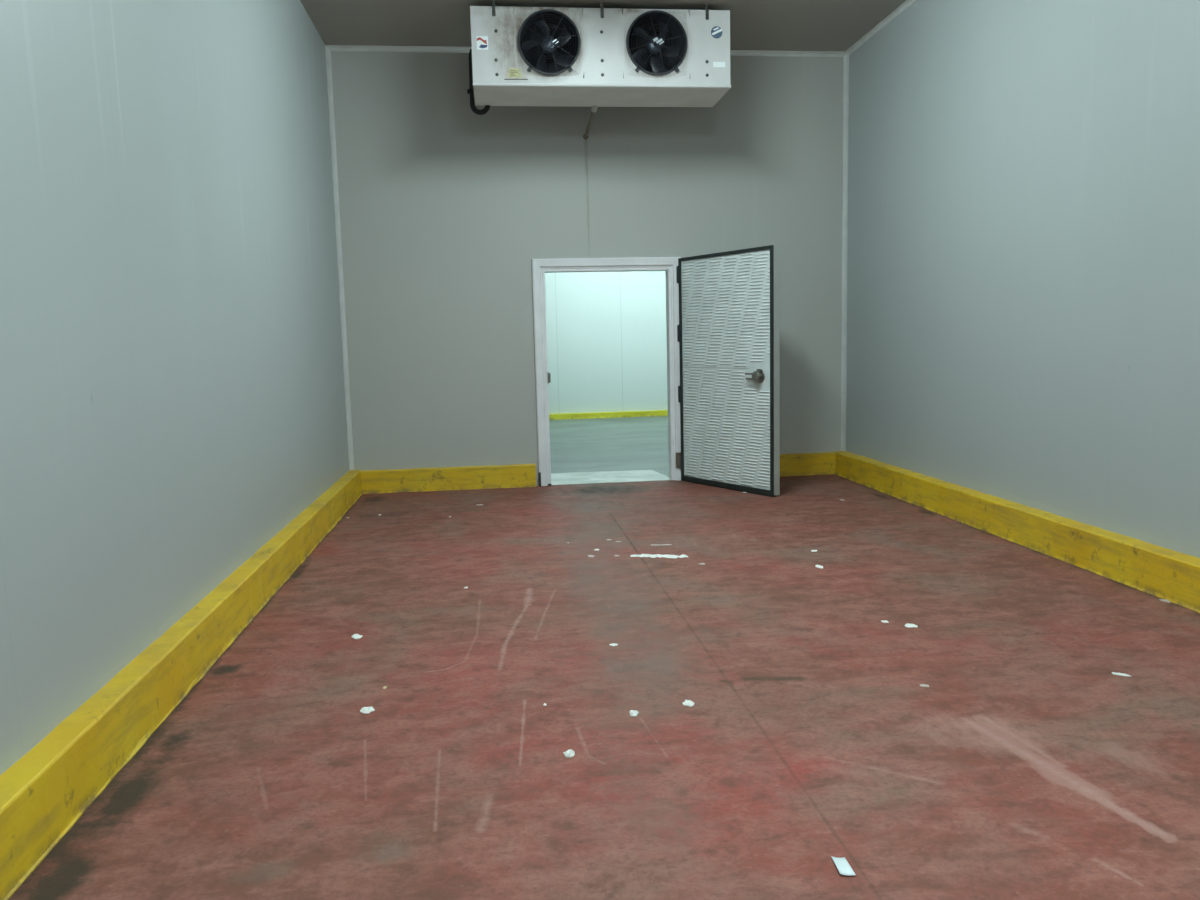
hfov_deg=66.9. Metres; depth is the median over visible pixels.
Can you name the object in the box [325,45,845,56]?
trim
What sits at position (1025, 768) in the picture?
floor
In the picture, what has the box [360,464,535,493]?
baseboard
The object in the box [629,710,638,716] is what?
paper scrap
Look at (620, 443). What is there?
floor
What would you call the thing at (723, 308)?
door
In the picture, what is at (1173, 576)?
baseboard
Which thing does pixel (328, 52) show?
trim
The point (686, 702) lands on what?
paper scrap
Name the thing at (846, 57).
trim
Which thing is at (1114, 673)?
paper scrap
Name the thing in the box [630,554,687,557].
strip
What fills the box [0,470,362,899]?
baseboard
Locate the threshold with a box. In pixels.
[551,470,670,484]
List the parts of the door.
strike plate, frame, panel, lever, handle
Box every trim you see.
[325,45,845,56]
[325,46,353,470]
[841,54,848,450]
[845,0,916,55]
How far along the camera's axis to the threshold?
10.09 m
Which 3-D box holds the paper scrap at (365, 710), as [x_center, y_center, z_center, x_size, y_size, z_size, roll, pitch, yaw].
[-0.968,1.077,3.772,0.058,0.016,0.066,-5,8,-29]
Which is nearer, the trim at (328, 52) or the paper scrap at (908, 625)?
the paper scrap at (908, 625)
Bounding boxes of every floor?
[8,474,1199,899]
[549,416,668,477]
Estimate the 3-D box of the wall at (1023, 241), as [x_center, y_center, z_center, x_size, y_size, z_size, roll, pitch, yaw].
[3.453,-1.201,3.380,0.120,4.460,13.250,-2,7,-6]
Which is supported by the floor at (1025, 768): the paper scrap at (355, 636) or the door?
the paper scrap at (355, 636)
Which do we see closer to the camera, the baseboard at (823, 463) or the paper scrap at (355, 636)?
the paper scrap at (355, 636)
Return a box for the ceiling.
[300,0,906,51]
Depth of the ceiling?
8.30 m
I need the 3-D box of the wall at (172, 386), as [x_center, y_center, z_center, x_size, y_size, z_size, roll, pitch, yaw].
[-1.942,-0.998,2.770,0.120,4.460,13.250,-2,7,-6]
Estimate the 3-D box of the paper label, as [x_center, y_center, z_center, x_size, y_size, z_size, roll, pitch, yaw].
[0.691,1.182,2.580,0.041,0.007,0.099,-2,7,-1]
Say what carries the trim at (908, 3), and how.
attached to the wall at (1023, 241)
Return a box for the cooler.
[467,1,730,138]
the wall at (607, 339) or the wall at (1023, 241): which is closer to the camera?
the wall at (1023, 241)
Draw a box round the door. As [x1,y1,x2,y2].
[532,245,779,496]
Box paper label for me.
[831,856,855,875]
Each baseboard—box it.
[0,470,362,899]
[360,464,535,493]
[549,410,667,419]
[780,452,834,476]
[834,451,1199,612]
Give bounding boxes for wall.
[0,0,348,774]
[331,51,843,485]
[545,271,667,413]
[846,0,1199,557]
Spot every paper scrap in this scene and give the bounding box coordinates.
[351,634,362,638]
[360,707,374,713]
[563,749,574,757]
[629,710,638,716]
[682,699,693,706]
[905,623,917,627]
[1112,672,1129,675]
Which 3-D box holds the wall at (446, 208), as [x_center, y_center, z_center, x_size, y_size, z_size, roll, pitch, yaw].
[-0.004,-1.850,9.537,5.313,4.460,0.150,-2,7,-6]
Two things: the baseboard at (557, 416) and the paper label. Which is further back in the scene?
the baseboard at (557, 416)
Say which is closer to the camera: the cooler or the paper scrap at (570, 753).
the paper scrap at (570, 753)

